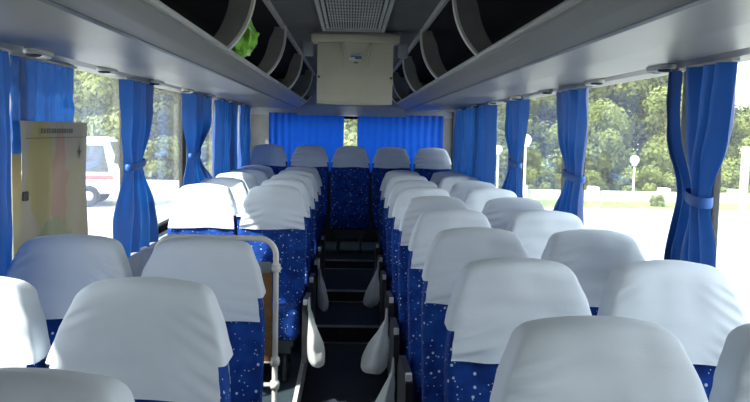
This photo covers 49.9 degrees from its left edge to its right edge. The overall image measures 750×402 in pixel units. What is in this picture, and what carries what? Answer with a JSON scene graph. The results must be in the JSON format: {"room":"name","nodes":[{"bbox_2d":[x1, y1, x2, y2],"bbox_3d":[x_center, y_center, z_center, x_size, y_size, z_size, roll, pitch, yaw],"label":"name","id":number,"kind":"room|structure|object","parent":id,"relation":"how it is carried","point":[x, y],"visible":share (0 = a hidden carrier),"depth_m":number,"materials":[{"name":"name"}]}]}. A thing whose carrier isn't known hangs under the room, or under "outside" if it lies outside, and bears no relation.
{"room":"vehicle interior","nodes":[
{"label":"vehicle interior","id":0,"kind":"room"},
{"bbox_2d":[20,121,87,244],"bbox_3d":[-1.217,-0.054,3.102,0.016,0.500,0.690,1,5,-2],"label":"cabinet","id":1,"kind":"object","parent":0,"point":[53,187],"visible":0.97,"depth_m":3.05,"materials":[{"name":"metal"}]},
{"bbox_2d":[9,55,238,276],"bbox_3d":[-1.359,0.279,3.749,0.102,2.320,11.300,1,5,-2],"label":"wall","id":2,"kind":"structure","parent":0,"point":[137,264],"depth_m":2.88,"materials":[{"name":"plastic"}]},
{"bbox_2d":[119,100,122,186],"bbox_3d":[-1.365,-0.158,3.686,0.048,1.000,1.642,1,5,-2],"label":"window","id":3,"kind":"structure","parent":2,"relation":"in","point":[121,148],"depth_m":4.45,"materials":[{"name":"clear glass"}]},
{"bbox_2d":[0,0,312,108],"bbox_3d":[-0.889,-0.750,3.674,0.808,0.373,11.260,1,5,-2],"label":"luggage rack","id":4,"kind":"object","parent":2,"relation":"attached to","point":[180,46],"visible":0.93,"depth_m":3.05,"materials":[{"name":"grey plastic"}]},
{"bbox_2d":[0,47,12,276],"bbox_3d":[-1.204,-0.023,2.422,0.102,0.908,0.540,1,5,-2],"label":"curtain","id":5,"kind":"object","parent":4,"relation":"hanging from","point":[6,227],"visible":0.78,"depth_m":2.58,"materials":[{"name":"blue fabric"}]},
{"bbox_2d":[23,48,53,58],"bbox_3d":[-1.149,-0.501,2.754,0.068,0.023,0.190,1,5,-2],"label":"air vent","id":6,"kind":"object","parent":4,"relation":"attached to","point":[30,52],"depth_m":2.70,"materials":[{"name":"grey plastic"}]},
{"bbox_2d":[9,52,76,153],"bbox_3d":[-1.250,-0.359,3.049,0.029,0.348,0.670,1,5,-2],"label":"curtain","id":7,"kind":"object","parent":4,"relation":"hanging from","point":[40,90],"visible":0.71,"depth_m":2.99,"materials":[{"name":"blue fabric"}]},
{"bbox_2d":[113,77,158,257],"bbox_3d":[-1.265,-0.187,4.334,0.085,0.913,0.779,1,5,-2],"label":"curtain","id":8,"kind":"object","parent":4,"relation":"hanging from","point":[135,222],"visible":0.98,"depth_m":4.19,"materials":[{"name":"blue fabric"}]},
{"bbox_2d":[182,93,212,185],"bbox_3d":[-1.315,-0.348,6.206,0.092,0.918,1.339,1,5,-2],"label":"curtain","id":9,"kind":"object","parent":4,"relation":"hanging from","point":[196,108],"visible":0.73,"depth_m":5.71,"materials":[{"name":"blue fabric"}]},
{"bbox_2d":[212,99,237,177],"bbox_3d":[-1.357,-0.456,7.386,0.108,0.908,1.271,1,5,-2],"label":"curtain","id":10,"kind":"object","parent":4,"relation":"hanging from","point":[225,132],"visible":0.75,"depth_m":7.07,"materials":[{"name":"blue fabric"}]},
{"bbox_2d":[238,105,250,168],"bbox_3d":[-1.393,-0.564,8.621,0.093,0.908,0.891,1,5,-2],"label":"curtain","id":11,"kind":"object","parent":4,"relation":"hanging from","point":[244,133],"visible":0.71,"depth_m":8.42,"materials":[{"name":"blue fabric"}]},
{"bbox_2d":[231,20,259,57],"bbox_3d":[-0.588,-0.742,3.553,0.145,0.235,0.322,1,5,-2],"label":"plastic bag","id":12,"kind":"object","parent":4,"relation":"on","point":[248,41],"visible":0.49,"depth_m":3.54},
{"bbox_2d":[158,93,185,233],"bbox_3d":[-1.413,-0.297,5.279,0.048,1.000,1.542,1,5,-2],"label":"window","id":13,"kind":"structure","parent":2,"relation":"in","point":[162,226],"depth_m":5.99,"materials":[{"name":"clear glass"}]},
{"bbox_2d":[262,0,314,75],"bbox_3d":[-0.495,-0.906,3.521,0.022,0.027,11.000,1,5,-2],"label":"trim","id":14,"kind":"structure","parent":2,"relation":"attached to","point":[269,5],"depth_m":4.57,"materials":[{"name":"grey plastic"}]},
{"bbox_2d":[262,241,399,401],"bbox_3d":[-0.139,1.143,3.862,2.400,0.350,11.300,1,5,-2],"label":"floor","id":15,"kind":"structure","parent":0,"point":[347,250],"depth_m":5.83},
{"bbox_2d":[0,276,50,367],"bbox_3d":[-0.980,0.763,1.666,0.418,1.131,0.696,1,5,-1],"label":"seat","id":16,"kind":"object","parent":15,"relation":"on","point":[24,337],"visible":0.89,"depth_m":1.85,"materials":[{"name":"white fabric"}]},
{"bbox_2d":[0,367,134,401],"bbox_3d":[-0.497,0.837,0.929,0.464,1.131,0.696,1,5,-3],"label":"seat","id":17,"kind":"object","parent":15,"relation":"on","point":[17,384],"visible":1,"depth_m":1.15,"materials":[{"name":"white fabric"}]},
{"bbox_2d":[5,233,132,345],"bbox_3d":[-1.000,0.697,2.410,0.418,1.132,0.691,1,5,-2],"label":"seat","id":18,"kind":"object","parent":15,"relation":"on","point":[58,266],"visible":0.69,"depth_m":2.58,"materials":[{"name":"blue fabric"}]},
{"bbox_2d":[45,277,232,401],"bbox_3d":[-0.529,0.771,1.674,0.464,1.132,0.695,1,5,-1],"label":"seat","id":19,"kind":"object","parent":15,"relation":"on","point":[165,339],"visible":0.97,"depth_m":1.84,"materials":[{"name":"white fabric"}]},
{"bbox_2d":[167,183,237,234],"bbox_3d":[-1.098,0.475,4.955,0.429,1.132,0.691,1,5,-2],"label":"seat","id":20,"kind":"object","parent":15,"relation":"on","point":[200,208],"visible":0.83,"depth_m":5.11,"materials":[{"name":"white fabric"}]},
{"bbox_2d":[141,236,265,401],"bbox_3d":[-0.543,0.706,2.425,0.464,1.131,0.701,1,5,-2],"label":"seat","id":21,"kind":"object","parent":15,"relation":"on","point":[230,267],"visible":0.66,"depth_m":2.59,"materials":[{"name":"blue fabric"}]},
{"bbox_2d":[154,234,280,401],"bbox_3d":[-0.656,0.663,3.322,0.575,1.057,0.090,1,5,-2],"label":"rail","id":22,"kind":"object","parent":15,"relation":"on","point":[267,268],"visible":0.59,"depth_m":3.30,"materials":[{"name":"white metal"}]},
{"bbox_2d":[200,177,248,234],"bbox_3d":[-1.119,0.414,5.652,0.429,1.131,0.691,1,5,-2],"label":"seat","id":23,"kind":"object","parent":15,"relation":"on","point":[238,188],"visible":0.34,"depth_m":5.83,"materials":[{"name":"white fabric"}]},
{"bbox_2d":[216,172,258,191],"bbox_3d":[-1.139,0.353,6.348,0.429,1.132,0.690,1,5,-2],"label":"seat","id":24,"kind":"object","parent":15,"relation":"on","point":[250,180],"visible":0.19,"depth_m":6.54,"materials":[{"name":"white fabric"}]},
{"bbox_2d":[230,168,267,185],"bbox_3d":[-1.161,0.293,7.046,0.429,1.131,0.691,1,5,-2],"label":"seat","id":25,"kind":"object","parent":15,"relation":"on","point":[260,175],"visible":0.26,"depth_m":7.24,"materials":[{"name":"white fabric"}]},
{"bbox_2d":[250,144,287,174],"bbox_3d":[-1.181,-0.042,8.703,0.429,1.132,0.690,1,5,-2],"label":"seat","id":26,"kind":"object","parent":15,"relation":"on","point":[273,156],"visible":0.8,"depth_m":8.87,"materials":[{"name":"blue fabric"}]},
{"bbox_2d":[238,185,311,382],"bbox_3d":[-0.632,0.484,4.970,0.470,1.131,0.701,1,5,-2],"label":"seat","id":27,"kind":"object","parent":15,"relation":"on","point":[278,213],"visible":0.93,"depth_m":5.09,"materials":[{"name":"blue fabric"}]},
{"bbox_2d":[271,302,301,340],"bbox_3d":[-0.653,0.699,4.882,0.416,0.194,0.480,1,5,-2],"label":"cushion","id":28,"kind":"object","parent":27,"relation":"on","point":[289,313],"depth_m":4.66,"materials":[{"name":"blue fabric"}]},
{"bbox_2d":[307,297,324,367],"bbox_3d":[-0.338,0.756,4.657,0.105,0.405,0.203,1,5,-2],"label":"plastic bag","id":29,"kind":"object","parent":27,"relation":"hanging from","point":[315,345],"visible":1,"depth_m":4.61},
{"bbox_2d":[261,178,315,349],"bbox_3d":[-0.653,0.423,5.667,0.470,1.131,0.701,1,5,-2],"label":"seat","id":30,"kind":"object","parent":15,"relation":"on","point":[310,282],"visible":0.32,"depth_m":5.80,"materials":[{"name":"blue fabric"}]},
{"bbox_2d":[271,173,319,310],"bbox_3d":[-0.673,0.362,6.361,0.470,1.132,0.696,1,5,-2],"label":"seat","id":31,"kind":"object","parent":15,"relation":"on","point":[306,179],"visible":0.24,"depth_m":6.50,"materials":[{"name":"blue fabric"}]},
{"bbox_2d":[317,259,328,311],"bbox_3d":[-0.389,0.630,6.051,0.087,0.395,0.154,1,5,-2],"label":"plastic bag","id":32,"kind":"object","parent":31,"relation":"hanging from","point":[323,303],"visible":1,"depth_m":6.01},
{"bbox_2d":[292,359,307,401],"bbox_3d":[-0.375,1.360,2.191,0.024,0.136,7.950,1,5,-2],"label":"trim","id":33,"kind":"structure","parent":15,"relation":"attached to","point":[298,391],"depth_m":4.85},
{"bbox_2d":[279,169,322,273],"bbox_3d":[-0.695,0.301,7.058,0.470,1.132,0.696,1,5,-2],"label":"seat","id":34,"kind":"object","parent":15,"relation":"on","point":[317,253],"visible":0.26,"depth_m":7.20,"materials":[{"name":"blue fabric"}]},
{"bbox_2d":[285,166,324,277],"bbox_3d":[-0.715,0.240,7.755,0.470,1.132,0.696,1,5,-2],"label":"seat","id":35,"kind":"object","parent":15,"relation":"on","point":[312,169],"visible":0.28,"depth_m":7.89,"materials":[{"name":"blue fabric"}]},
{"bbox_2d":[290,145,328,237],"bbox_3d":[-0.726,-0.033,8.718,0.429,1.131,0.691,1,5,-2],"label":"seat","id":36,"kind":"object","parent":15,"relation":"on","point":[314,156],"visible":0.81,"depth_m":8.87,"materials":[{"name":"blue fabric"}]},
{"bbox_2d":[330,146,369,253],"bbox_3d":[-0.271,-0.026,8.732,0.429,1.132,0.691,1,5,-2],"label":"seat","id":37,"kind":"object","parent":15,"relation":"on","point":[350,172],"visible":1,"depth_m":8.83,"materials":[{"name":"blue fabric"}]},
{"bbox_2d":[330,211,368,229],"bbox_3d":[-0.273,0.190,8.645,0.416,0.194,0.480,1,5,-2],"label":"cushion","id":38,"kind":"object","parent":37,"relation":"on","point":[339,220],"depth_m":8.41,"materials":[{"name":"blue fabric"}]},
{"bbox_2d":[372,147,410,253],"bbox_3d":[0.183,-0.017,8.749,0.429,1.131,0.696,1,5,-2],"label":"seat","id":39,"kind":"object","parent":15,"relation":"on","point":[386,159],"visible":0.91,"depth_m":8.89,"materials":[{"name":"blue fabric"}]},
{"bbox_2d":[374,170,419,273],"bbox_3d":[0.236,0.298,7.336,0.470,1.131,0.701,1,5,-2],"label":"seat","id":40,"kind":"object","parent":15,"relation":"on","point":[389,174],"visible":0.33,"depth_m":7.46,"materials":[{"name":"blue fabric"}]},
{"bbox_2d":[377,174,427,306],"bbox_3d":[0.259,0.362,6.586,0.470,1.132,0.696,1,5,-2],"label":"seat","id":41,"kind":"object","parent":15,"relation":"on","point":[392,180],"visible":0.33,"depth_m":6.72,"materials":[{"name":"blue fabric"}]},
{"bbox_2d":[363,260,379,307],"bbox_3d":[-0.025,0.634,6.208,0.133,0.365,0.240,1,5,-2],"label":"plastic bag","id":42,"kind":"object","parent":41,"relation":"hanging from","point":[372,296],"visible":1,"depth_m":6.14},
{"bbox_2d":[379,180,437,325],"bbox_3d":[0.280,0.428,5.839,0.470,1.132,0.695,1,5,-1],"label":"seat","id":43,"kind":"object","parent":15,"relation":"on","point":[385,280],"visible":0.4,"depth_m":5.96,"materials":[{"name":"blue fabric"}]},
{"bbox_2d":[384,187,449,336],"bbox_3d":[0.307,0.493,5.095,0.470,1.131,0.701,1,5,-2],"label":"seat","id":44,"kind":"object","parent":15,"relation":"on","point":[390,301],"visible":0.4,"depth_m":5.22,"materials":[{"name":"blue fabric"}]},
{"bbox_2d":[361,308,388,373],"bbox_3d":[0.004,0.815,4.761,0.173,0.375,0.353,1,5,-2],"label":"plastic bag","id":45,"kind":"object","parent":44,"relation":"hanging from","point":[375,357],"visible":0.99,"depth_m":4.66,"materials":[{"name":"plastic"}]},
{"bbox_2d":[389,196,466,401],"bbox_3d":[0.324,0.559,4.346,0.470,1.131,0.696,1,5,-1],"label":"seat","id":46,"kind":"object","parent":15,"relation":"on","point":[398,335],"visible":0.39,"depth_m":4.47,"materials":[{"name":"blue fabric"}]},
{"bbox_2d":[375,357,394,401],"bbox_3d":[0.044,0.974,3.984,0.161,0.415,0.325,1,5,-2],"label":"plastic bag","id":47,"kind":"object","parent":46,"relation":"hanging from","point":[386,394],"visible":1,"depth_m":3.94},
{"bbox_2d":[399,330,408,362],"bbox_3d":[0.342,0.774,4.261,0.416,0.194,0.480,1,5,-1],"label":"armrest","id":48,"kind":"object","parent":46,"relation":"on","point":[403,337],"depth_m":4.07,"materials":[{"name":"fabric"}]},
{"bbox_2d":[413,148,451,180],"bbox_3d":[0.638,-0.008,8.761,0.429,1.131,0.691,1,5,-2],"label":"seat","id":49,"kind":"object","parent":15,"relation":"on","point":[427,161],"visible":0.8,"depth_m":8.92,"materials":[{"name":"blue fabric"}]},
{"bbox_2d":[397,208,491,401],"bbox_3d":[0.350,0.624,3.601,0.470,1.131,0.701,1,5,-2],"label":"seat","id":50,"kind":"object","parent":15,"relation":"on","point":[429,223],"visible":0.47,"depth_m":3.73,"materials":[{"name":"blue fabric"}]},
{"bbox_2d":[412,370,421,401],"bbox_3d":[0.369,0.839,3.515,0.416,0.194,0.480,1,5,-2],"label":"armrest","id":51,"kind":"object","parent":50,"relation":"on","point":[417,374],"depth_m":3.39,"materials":[{"name":"fabric"}]},
{"bbox_2d":[430,171,466,186],"bbox_3d":[0.708,0.306,7.353,0.429,1.131,0.696,1,5,-3],"label":"seat","id":52,"kind":"object","parent":15,"relation":"on","point":[436,178],"visible":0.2,"depth_m":7.53,"materials":[{"name":"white fabric"}]},
{"bbox_2d":[438,175,479,192],"bbox_3d":[0.728,0.371,6.606,0.429,1.131,0.696,1,5,-2],"label":"seat","id":53,"kind":"object","parent":15,"relation":"on","point":[446,183],"visible":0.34,"depth_m":6.79,"materials":[{"name":"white fabric"}]},
{"bbox_2d":[449,181,495,200],"bbox_3d":[0.752,0.436,5.856,0.429,1.132,0.690,1,5,-3],"label":"seat","id":54,"kind":"object","parent":15,"relation":"on","point":[459,190],"visible":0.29,"depth_m":6.04,"materials":[{"name":"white fabric"}]},
{"bbox_2d":[421,227,528,401],"bbox_3d":[0.369,0.689,2.855,0.470,1.131,0.701,1,5,-1],"label":"seat","id":55,"kind":"object","parent":15,"relation":"on","point":[450,250],"visible":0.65,"depth_m":3.01,"materials":[{"name":"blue fabric"}]},
{"bbox_2d":[463,188,516,211],"bbox_3d":[0.766,0.501,5.109,0.429,1.132,0.690,1,5,-1],"label":"seat","id":56,"kind":"object","parent":15,"relation":"on","point":[475,199],"visible":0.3,"depth_m":5.29,"materials":[{"name":"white fabric"}]},
{"bbox_2d":[481,197,544,229],"bbox_3d":[0.797,0.567,4.363,0.429,1.131,0.691,1,5,-3],"label":"seat","id":57,"kind":"object","parent":15,"relation":"on","point":[498,211],"visible":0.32,"depth_m":4.54,"materials":[{"name":"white fabric"}]},
{"bbox_2d":[444,257,591,401],"bbox_3d":[0.396,0.754,2.108,0.470,1.131,0.701,1,5,-2],"label":"seat","id":58,"kind":"object","parent":15,"relation":"on","point":[489,298],"visible":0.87,"depth_m":2.27,"materials":[{"name":"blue fabric"}]},
{"bbox_2d":[506,210,584,258],"bbox_3d":[0.814,0.632,3.619,0.429,1.131,0.696,1,5,-2],"label":"seat","id":59,"kind":"object","parent":15,"relation":"on","point":[534,228],"visible":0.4,"depth_m":3.79,"materials":[{"name":"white fabric"}]},
{"bbox_2d":[541,229,645,315],"bbox_3d":[0.834,0.698,2.869,0.429,1.131,0.691,1,5,-1],"label":"seat","id":60,"kind":"object","parent":15,"relation":"on","point":[591,254],"visible":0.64,"depth_m":3.04,"materials":[{"name":"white fabric"}]},
{"bbox_2d":[489,315,707,401],"bbox_3d":[0.418,0.820,1.358,0.470,1.131,0.696,1,5,-2],"label":"seat","id":61,"kind":"object","parent":15,"relation":"on","point":[583,358],"visible":1,"depth_m":1.54,"materials":[{"name":"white fabric"}]},
{"bbox_2d":[597,260,747,401],"bbox_3d":[0.861,0.762,2.122,0.429,1.132,0.690,1,5,-2],"label":"seat","id":62,"kind":"object","parent":15,"relation":"on","point":[697,303],"visible":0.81,"depth_m":2.29,"materials":[{"name":"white fabric"}]},
{"bbox_2d":[709,323,749,401],"bbox_3d":[0.881,0.828,1.376,0.429,1.131,0.691,1,5,-2],"label":"seat","id":63,"kind":"object","parent":15,"relation":"on","point":[731,379],"visible":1,"depth_m":1.59,"materials":[{"name":"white fabric"}]},
{"bbox_2d":[301,269,387,401],"bbox_3d":[-0.120,1.287,3.197,0.570,0.340,9.950,1,5,-2],"label":"floor","id":64,"kind":"structure","parent":0,"point":[341,378],"depth_m":6.05,"materials":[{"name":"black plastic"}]},
{"bbox_2d":[250,79,453,241],"bbox_3d":[-0.289,-0.252,9.439,2.580,2.440,0.060,1,5,-2],"label":"wall","id":65,"kind":"structure","parent":0,"point":[259,116],"depth_m":9.38,"materials":[{"name":"grey plastic"}]},
{"bbox_2d":[269,111,343,171],"bbox_3d":[-0.792,-0.681,9.286,0.860,0.680,0.024,1,5,-2],"label":"curtain","id":66,"kind":"object","parent":65,"relation":"hanging from","point":[288,130],"visible":0.61,"depth_m":9.28,"materials":[{"name":"blue fabric"}]},
{"bbox_2d":[295,74,408,116],"bbox_3d":[-0.259,-1.170,9.004,1.240,0.435,0.650,1,5,-2],"label":"trim","id":67,"kind":"structure","parent":65,"relation":"attached to","point":[311,107],"depth_m":9.06,"materials":[{"name":"plastic"}]},
{"bbox_2d":[357,114,443,172],"bbox_3d":[0.290,-0.661,9.321,0.995,0.680,0.024,1,5,-2],"label":"curtain","id":68,"kind":"object","parent":65,"relation":"hanging from","point":[412,133],"visible":0.6,"depth_m":9.31,"materials":[{"name":"blue fabric"}]},
{"bbox_2d":[270,0,440,73],"bbox_3d":[-0.096,-0.829,3.691,2.660,0.390,11.420,1,5,-2],"label":"ceiling","id":69,"kind":"structure","parent":0,"point":[407,18],"depth_m":4.40,"materials":[{"name":"grey plastic"}]},
{"bbox_2d":[314,0,394,31],"bbox_3d":[-0.085,-0.884,3.365,0.360,0.022,2.720,1,5,-2],"label":"ceiling vent","id":70,"kind":"object","parent":69,"relation":"in","point":[334,15],"visible":1,"depth_m":4.09,"materials":[{"name":"grey plastic"}]},
{"bbox_2d":[303,33,407,104],"bbox_3d":[-0.121,-0.791,4.881,0.629,0.420,0.184,1,5,-2],"label":"monitor","id":71,"kind":"object","parent":69,"relation":"hanging from","point":[352,69],"visible":1,"depth_m":4.80,"materials":[{"name":"beige plastic"}]},
{"bbox_2d":[452,72,690,259],"bbox_3d":[1.117,0.324,3.835,0.102,2.320,11.315,1,5,-2],"label":"wall","id":72,"kind":"structure","parent":0,"point":[683,115],"depth_m":2.90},
{"bbox_2d":[393,0,448,72],"bbox_3d":[0.315,-0.890,3.547,0.022,0.027,11.000,1,5,-2],"label":"trim","id":73,"kind":"structure","parent":72,"relation":"attached to","point":[442,3],"depth_m":4.38,"materials":[{"name":"grey plastic"}]},
{"bbox_2d":[392,0,749,111],"bbox_3d":[0.692,-0.721,3.724,0.808,0.373,11.260,1,5,-2],"label":"luggage rack","id":74,"kind":"object","parent":72,"relation":"attached to","point":[474,53],"visible":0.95,"depth_m":2.77,"materials":[{"name":"grey plastic"}]},
{"bbox_2d":[453,104,496,184],"bbox_3d":[0.908,-0.428,7.622,0.098,0.908,2.240,1,5,-2],"label":"curtain","id":75,"kind":"object","parent":74,"relation":"hanging from","point":[475,129],"visible":0.73,"depth_m":7.24,"materials":[{"name":"blue fabric"}]},
{"bbox_2d":[502,98,529,197],"bbox_3d":[0.966,-0.258,5.670,0.090,0.908,0.721,1,5,-2],"label":"curtain","id":76,"kind":"object","parent":74,"relation":"hanging from","point":[517,111],"visible":0.7,"depth_m":5.52,"materials":[{"name":"blue fabric"}]},
{"bbox_2d":[553,86,591,225],"bbox_3d":[1.009,-0.148,4.189,0.075,0.868,0.589,1,5,0],"label":"curtain","id":77,"kind":"object","parent":74,"relation":"hanging from","point":[572,104],"visible":0.83,"depth_m":4.10,"materials":[{"name":"blue fabric"}]},
{"bbox_2d":[646,64,675,73],"bbox_3d":[1.000,-0.460,2.822,0.068,0.023,0.190,1,5,-2],"label":"air vent","id":78,"kind":"object","parent":74,"relation":"attached to","point":[658,68],"depth_m":2.77,"materials":[{"name":"grey plastic"}]},
{"bbox_2d":[664,68,690,259],"bbox_3d":[1.056,-0.059,2.816,0.064,0.808,0.245,1,5,-2],"label":"curtain","id":79,"kind":"object","parent":74,"relation":"hanging from","point":[679,221],"visible":0.79,"depth_m":2.80,"materials":[{"name":"blue fabric"}]},
{"bbox_2d":[681,58,739,267],"bbox_3d":[1.055,-0.039,2.594,0.078,0.808,0.330,1,5,-2],"label":"curtain","id":80,"kind":"object","parent":74,"relation":"hanging from","point":[710,86],"visible":0.81,"depth_m":2.56,"materials":[{"name":"blue fabric"}]},
{"bbox_2d":[711,165,721,253],"bbox_3d":[1.196,0.040,2.033,0.048,1.000,1.622,1,5,-2],"label":"window frame","id":81,"kind":"structure","parent":72,"relation":"in","point":[717,183],"depth_m":2.80,"materials":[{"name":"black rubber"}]},
{"label":"outside","id":82,"kind":"structure","parent":0,"visible":0},
{"bbox_2d":[87,155,749,322],"bbox_3d":[-0.806,0.756,25.148,180.000,0.400,170.000,1,5,-2],"label":"ground","id":83,"kind":"structure","parent":82,"point":[650,231],"depth_m":23.49,"materials":[{"name":"concrete"}]},
{"bbox_2d":[21,136,119,206],"bbox_3d":[-11.577,-1.073,27.681,6.199,2.344,2.614,0,5,-9],"label":"minibus","id":84,"kind":"object","parent":83,"relation":"on","point":[102,153],"visible":0.35,"depth_m":27.01,"materials":[{"name":"white paint"}]},
{"bbox_2d":[147,180,178,189],"bbox_3d":[-34.591,-1.188,34.558,73.000,0.400,0.300,1,5,-2],"label":"wall","id":85,"kind":"structure","parent":83,"relation":"on","point":[153,184],"depth_m":35.22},
{"bbox_2d":[344,119,356,145],"bbox_3d":[-0.619,-3.130,32.118,4.360,6.156,4.414,-1,6,-26],"label":"tree","id":86,"kind":"object","parent":83,"relation":"on","point":[350,125],"visible":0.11,"depth_m":30.72,"materials":[{"name":"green plant"}]},
{"bbox_2d":[523,134,531,197],"bbox_3d":[4.759,-0.753,25.686,0.384,2.750,0.384,1,5,-2],"label":"garden lamp","id":87,"kind":"object","parent":83,"relation":"on","point":[528,140],"visible":0.56,"depth_m":25.59,"materials":[{"name":"metal"}]},
{"bbox_2d":[495,157,673,190],"bbox_3d":[34.916,-2.430,68.122,66.000,0.060,66.000,1,5,-2],"label":"lawn","id":88,"kind":"structure","parent":83,"relation":"on","point":[547,160],"depth_m":62.55,"materials":[{"name":"green plant"}]},
{"bbox_2d":[495,140,548,188],"bbox_3d":[6.439,-1.492,37.956,3.313,2.833,3.022,5,6,35],"label":"shrub","id":89,"kind":"object","parent":88,"relation":"on","point":[532,157],"visible":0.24,"depth_m":37.32,"materials":[{"name":"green plant"}]},
{"bbox_2d":[497,95,556,156],"bbox_3d":[8.044,-4.368,44.370,4.933,6.880,4.873,0,5,-14],"label":"tree","id":90,"kind":"object","parent":88,"relation":"on","point":[541,107],"visible":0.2,"depth_m":43.07,"materials":[{"name":"green plant"}]},
{"bbox_2d":[526,165,560,189],"bbox_3d":[7.207,-0.788,35.370,1.841,1.574,1.679,5,6,35],"label":"shrub","id":91,"kind":"object","parent":88,"relation":"on","point":[545,178],"visible":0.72,"depth_m":35.08,"materials":[{"name":"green plant"}]},
{"bbox_2d":[547,144,611,190],"bbox_3d":[9.442,-1.361,37.850,3.129,2.675,2.854,5,6,35],"label":"shrub","id":92,"kind":"object","parent":88,"relation":"on","point":[591,159],"visible":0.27,"depth_m":37.29,"materials":[{"name":"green plant"}]},
{"bbox_2d":[548,98,629,178],"bbox_3d":[10.282,-2.610,38.489,3.928,4.489,3.135,5,6,38],"label":"tree","id":93,"kind":"object","parent":88,"relation":"on","point":[606,121],"visible":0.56,"depth_m":37.05,"materials":[{"name":"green plant"}]},
{"bbox_2d":[584,170,604,190],"bbox_3d":[9.116,-0.660,35.030,1.656,1.416,1.511,5,6,35],"label":"shrub","id":94,"kind":"object","parent":88,"relation":"on","point":[592,178],"visible":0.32,"depth_m":34.68,"materials":[{"name":"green plant"}]},
{"bbox_2d":[549,77,658,177],"bbox_3d":[12.085,-4.941,43.602,5.972,8.329,5.899,3,5,18],"label":"tree","id":95,"kind":"object","parent":88,"relation":"on","point":[603,92],"visible":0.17,"depth_m":41.60,"materials":[{"name":"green plant"}]},
{"bbox_2d":[607,142,673,190],"bbox_3d":[12.435,-1.380,38.146,3.313,2.833,3.022,5,6,35],"label":"shrub","id":96,"kind":"object","parent":88,"relation":"on","point":[650,154],"visible":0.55,"depth_m":37.50,"materials":[{"name":"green plant"}]},
{"bbox_2d":[616,165,665,191],"bbox_3d":[11.611,-0.747,35.313,2.025,1.731,1.847,5,6,35],"label":"shrub","id":97,"kind":"object","parent":88,"relation":"on","point":[648,178],"visible":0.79,"depth_m":35.02,"materials":[{"name":"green plant"}]},
{"bbox_2d":[642,82,682,174],"bbox_3d":[14.968,-3.042,39.117,3.866,5.439,3.776,3,5,21],"label":"tree","id":98,"kind":"object","parent":88,"relation":"on","point":[660,106],"visible":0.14,"depth_m":38.29,"materials":[{"name":"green plant"}]},
{"bbox_2d":[656,172,676,191],"bbox_3d":[13.113,-0.585,35.157,1.656,1.416,1.511,5,6,35],"label":"shrub","id":99,"kind":"object","parent":88,"relation":"on","point":[670,181],"visible":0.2,"depth_m":35.04,"materials":[{"name":"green plant"}]},
{"bbox_2d":[611,72,745,177],"bbox_3d":[16.492,-5.370,43.286,7.621,9.424,6.447,2,5,14],"label":"tree","id":100,"kind":"object","parent":88,"relation":"on","point":[652,126],"visible":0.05,"depth_m":41.65,"materials":[{"name":"green plant"}]},
{"bbox_2d":[720,167,749,192],"bbox_3d":[15.708,-0.670,35.443,2.025,1.731,1.847,5,6,35],"label":"shrub","id":101,"kind":"object","parent":88,"relation":"on","point":[730,179],"visible":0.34,"depth_m":35.21,"materials":[{"name":"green plant"}]},
{"bbox_2d":[722,153,749,191],"bbox_3d":[17.034,-1.102,38.086,2.761,2.360,2.518,5,6,35],"label":"shrub","id":102,"kind":"object","parent":88,"relation":"on","point":[727,163],"visible":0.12,"depth_m":37.74,"materials":[{"name":"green plant"}]},
{"bbox_2d":[725,112,749,165],"bbox_3d":[18.040,-2.327,38.870,2.926,4.190,3.666,1,5,-6],"label":"tree","id":103,"kind":"object","parent":88,"relation":"on","point":[740,135],"visible":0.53,"depth_m":38.41,"materials":[{"name":"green plant"}]},
{"bbox_2d":[525,185,749,203],"bbox_3d":[35.927,0.207,34.690,66.000,0.620,0.500,1,5,-2],"label":"wall","id":104,"kind":"structure","parent":83,"relation":"on","point":[592,193],"depth_m":33.73,"materials":[{"name":"concrete"}]},
{"bbox_2d":[533,199,749,210],"bbox_3d":[35.991,0.695,32.375,66.000,0.050,4.200,1,5,-2],"label":"verge","id":105,"kind":"structure","parent":83,"relation":"on","point":[546,203],"depth_m":31.77,"materials":[{"name":"green plant"}]},
{"bbox_2d":[544,207,749,214],"bbox_3d":[36.059,0.856,30.131,66.000,0.120,0.300,1,5,-2],"label":"kerb","id":106,"kind":"object","parent":83,"relation":"on","point":[617,210],"depth_m":29.15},
{"bbox_2d":[738,146,749,219],"bbox_3d":[12.556,-0.611,27.439,0.260,2.500,0.260,1,5,-2],"label":"gate post","id":107,"kind":"object","parent":83,"relation":"on","point":[745,156],"visible":1,"depth_m":27.37,"materials":[{"name":"white paint"}]},
{"bbox_3d":[-35.566,-3.839,66.885,73.000,0.060,64.000,1,5,-2],"label":"lawn","id":108,"kind":"structure","parent":83,"relation":"on","visible":0},
{"bbox_2d":[73,69,107,130],"bbox_3d":[-16.229,-5.726,43.417,7.321,8.710,6.511,0,5,-12],"label":"tree","id":109,"kind":"object","parent":108,"relation":"on","point":[81,112],"visible":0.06,"depth_m":41.17,"materials":[{"name":"green plant"}]},
{"bbox_2d":[76,71,176,139],"bbox_3d":[-12.211,-4.605,39.981,5.193,7.242,5.130,4,6,26],"label":"tree","id":110,"kind":"object","parent":108,"relation":"on","point":[101,90],"visible":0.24,"depth_m":38.38,"materials":[{"name":"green plant"}]},
{"bbox_2d":[143,135,178,179],"bbox_3d":[-10.278,-1.826,38.321,3.129,2.675,2.854,5,6,35],"label":"shrub","id":111,"kind":"object","parent":108,"relation":"on","point":[163,154],"visible":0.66,"depth_m":37.71,"materials":[{"name":"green plant"}]},
{"bbox_2d":[150,87,212,161],"bbox_3d":[-8.446,-5.667,40.526,7.621,9.424,6.447,2,5,4],"label":"tree","id":112,"kind":"object","parent":108,"relation":"on","point":[166,100],"visible":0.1,"depth_m":38.61,"materials":[{"name":"green plant"}]},
{"bbox_2d":[200,136,212,176],"bbox_3d":[-7.792,-1.813,38.798,3.129,2.675,2.854,5,6,35],"label":"shrub","id":113,"kind":"object","parent":108,"relation":"on","point":[206,149],"visible":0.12,"depth_m":38.23,"materials":[{"name":"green plant"}]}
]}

